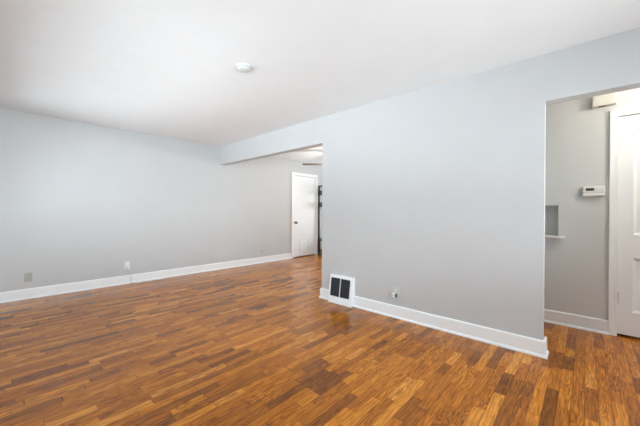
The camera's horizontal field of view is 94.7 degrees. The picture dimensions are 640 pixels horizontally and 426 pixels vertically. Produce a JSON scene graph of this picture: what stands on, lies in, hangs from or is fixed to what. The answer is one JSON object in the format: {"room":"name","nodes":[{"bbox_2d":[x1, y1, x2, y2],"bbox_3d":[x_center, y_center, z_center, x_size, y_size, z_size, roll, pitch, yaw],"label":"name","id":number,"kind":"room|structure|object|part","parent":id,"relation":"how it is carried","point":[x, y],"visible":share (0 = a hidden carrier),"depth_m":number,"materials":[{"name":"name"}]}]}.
{"room":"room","nodes":[
{"label":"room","id":0,"kind":"room"},
{"bbox_2d":[0,107,321,291],"bbox_3d":[-1.512,-0.095,6.522,0.140,2.440,8.350,1,0,42],"label":"wall","id":1,"kind":"structure","parent":0,"point":[80,201],"depth_m":4.63,"materials":[{"name":"grey paint"}]},
{"bbox_2d":[25,272,31,281],"bbox_3d":[-3.822,0.841,3.865,0.008,0.120,0.074,1,0,42],"label":"wall outlet","id":2,"kind":"object","parent":1,"relation":"attached to","point":[28,276],"visible":1,"depth_m":3.86,"materials":[{"name":"beige plastic"}]},
{"bbox_2d":[124,261,129,268],"bbox_3d":[-3.063,0.833,4.687,0.034,0.116,0.074,1,0,42],"label":"wall jack","id":3,"kind":"object","parent":1,"relation":"attached to","point":[126,264],"visible":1,"depth_m":4.68,"materials":[{"name":"white plastic"}]},
{"bbox_2d":[0,253,291,302],"bbox_3d":[-2.482,1.059,5.337,0.028,0.133,5.292,1,0,42],"label":"baseboard","id":4,"kind":"structure","parent":1,"relation":"attached to","point":[23,294],"depth_m":4.63,"materials":[{"name":"white wood"}]},
{"bbox_2d":[293,175,315,256],"bbox_3d":[-0.384,0.080,7.650,0.111,2.049,0.805,1,0,42],"label":"door","id":5,"kind":"structure","parent":1,"relation":"in","point":[304,187],"depth_m":7.66,"materials":[{"name":"white paint"}]},
{"bbox_2d":[291,172,317,257],"bbox_3d":[-0.419,0.054,7.677,0.107,2.145,0.941,1,0,42],"label":"door frame","id":6,"kind":"structure","parent":1,"relation":"attached to","point":[293,173],"depth_m":7.51,"materials":[{"name":"white wood"}]},
{"bbox_2d":[0,254,639,425],"bbox_3d":[1.109,1.200,4.152,7.346,0.100,8.590,1,0,42],"label":"floor","id":7,"kind":"structure","parent":0,"point":[255,344],"depth_m":2.23,"materials":[{"name":"brown wood"}]},
{"bbox_2d":[128,269,167,282],"bbox_3d":[-2.826,1.002,4.870,0.070,0.246,0.603,1,0,44],"label":"cord","id":8,"kind":"object","parent":7,"relation":"on","point":[128,269],"visible":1,"depth_m":4.75,"materials":[{"name":"white plastic"}]},
{"bbox_2d":[318,186,321,254],"bbox_3d":[0.293,0.193,8.121,0.338,1.870,0.658,1,0,42],"label":"shelf rack","id":9,"kind":"object","parent":7,"relation":"on","point":[319,194],"visible":0.26,"depth_m":7.98,"materials":[{"name":"black metal"}]},
{"bbox_3d":[-0.026,0.192,7.992,0.038,1.870,0.038,1,0,42],"label":"post","id":10,"kind":"part","parent":9,"relation":"part of","materials":[{"name":"black metal"}]},
{"bbox_2d":[0,0,639,163],"bbox_3d":[1.123,-1.340,4.141,7.346,0.100,8.590,1,0,42],"label":"ceiling","id":11,"kind":"structure","parent":0,"point":[163,68],"depth_m":2.35,"materials":[{"name":"white paint"}]},
{"bbox_2d":[236,63,252,72],"bbox_3d":[-0.670,-1.279,2.611,0.144,0.028,0.144,1,0,42],"label":"smoke detector","id":12,"kind":"object","parent":11,"relation":"attached to","point":[243,67],"visible":1,"depth_m":2.58,"materials":[{"name":"white plastic"}]},
{"bbox_2d":[302,163,321,164],"bbox_3d":[0.364,-1.083,6.171,1.309,0.440,1.324,1,0,42],"label":"ceiling fan","id":13,"kind":"object","parent":11,"relation":"hanging from","point":[303,163],"visible":0.02,"depth_m":6.17,"materials":[{"name":"black metal"}]},
{"bbox_2d":[220,27,639,339],"bbox_3d":[0.621,-0.070,3.539,7.027,2.440,0.153,1,0,43],"label":"wall","id":14,"kind":"structure","parent":0,"point":[435,194],"depth_m":2.83,"materials":[{"name":"grey paint"}]},
{"bbox_2d":[328,274,354,307],"bbox_3d":[0.263,0.970,3.707,0.369,0.350,0.086,1,0,42],"label":"air vent","id":15,"kind":"object","parent":14,"relation":"in","point":[341,288],"visible":1,"depth_m":3.69,"materials":[{"name":"white metal"}]},
{"bbox_2d":[330,277,339,296],"bbox_3d":[0.197,0.944,3.765,0.150,0.230,0.041,1,0,42],"label":"grille","id":16,"kind":"object","parent":15,"relation":"attached to","point":[334,281],"depth_m":3.77,"materials":[{"name":"black metal"}]},
{"bbox_2d":[340,279,349,298],"bbox_3d":[0.312,0.945,3.660,0.150,0.230,0.041,1,0,42],"label":"grille","id":17,"kind":"object","parent":15,"relation":"attached to","point":[344,283],"depth_m":3.66,"materials":[{"name":"black metal"}]},
{"bbox_2d":[393,287,398,297],"bbox_3d":[0.836,0.874,3.243,0.074,0.120,0.008,1,0,42],"label":"wall outlet","id":18,"kind":"object","parent":14,"relation":"attached to","point":[395,289],"visible":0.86,"depth_m":3.23,"materials":[{"name":"beige plastic"}]},
{"bbox_2d":[319,288,548,358],"bbox_3d":[0.942,1.087,3.215,2.454,0.133,0.148,1,0,42],"label":"baseboard","id":19,"kind":"structure","parent":14,"relation":"attached to","point":[523,344],"depth_m":2.80,"materials":[{"name":"white wood"}]},
{"bbox_2d":[544,88,639,334],"bbox_3d":[2.356,-0.060,3.299,4.128,2.440,0.140,1,0,42],"label":"wall","id":20,"kind":"structure","parent":0,"point":[577,149],"depth_m":2.98,"materials":[{"name":"grey paint"}]},
{"bbox_2d":[545,235,564,237],"bbox_3d":[2.324,0.247,3.155,0.450,0.019,0.115,1,0,42],"label":"niche shelf","id":21,"kind":"object","parent":20,"relation":"attached to","point":[546,236],"visible":0.44,"depth_m":3.03,"materials":[{"name":"white paint"}]},
{"bbox_2d":[544,309,607,334],"bbox_3d":[1.770,1.089,3.714,2.662,0.133,0.028,1,0,42],"label":"baseboard","id":22,"kind":"structure","parent":20,"relation":"attached to","point":[596,325],"depth_m":2.97,"materials":[{"name":"white wood"}]},
{"bbox_2d":[583,186,604,195],"bbox_3d":[2.680,-0.214,2.889,0.158,0.094,0.032,1,0,42],"label":"thermostat","id":23,"kind":"object","parent":20,"relation":"attached to","point":[591,190],"visible":1,"depth_m":2.87,"materials":[{"name":"white plastic"}]},
{"bbox_2d":[592,92,616,107],"bbox_3d":[2.730,-1.083,2.831,0.172,0.112,0.052,1,0,42],"label":"door chime","id":24,"kind":"object","parent":20,"relation":"attached to","point":[611,98],"visible":0.91,"depth_m":2.81,"materials":[{"name":"beige plastic"}]},
{"bbox_2d":[608,106,639,335],"bbox_3d":[3.122,0.099,2.555,0.883,2.138,0.107,1,0,42],"label":"door frame","id":25,"kind":"structure","parent":20,"relation":"attached to","point":[614,114],"depth_m":2.80,"materials":[{"name":"white wood"}]},
{"bbox_2d":[617,114,639,337],"bbox_3d":[3.091,0.119,2.527,0.767,2.050,0.113,1,0,42],"label":"door","id":26,"kind":"structure","parent":20,"relation":"in","point":[628,272],"depth_m":2.75,"materials":[{"name":"white paint"}]}
]}

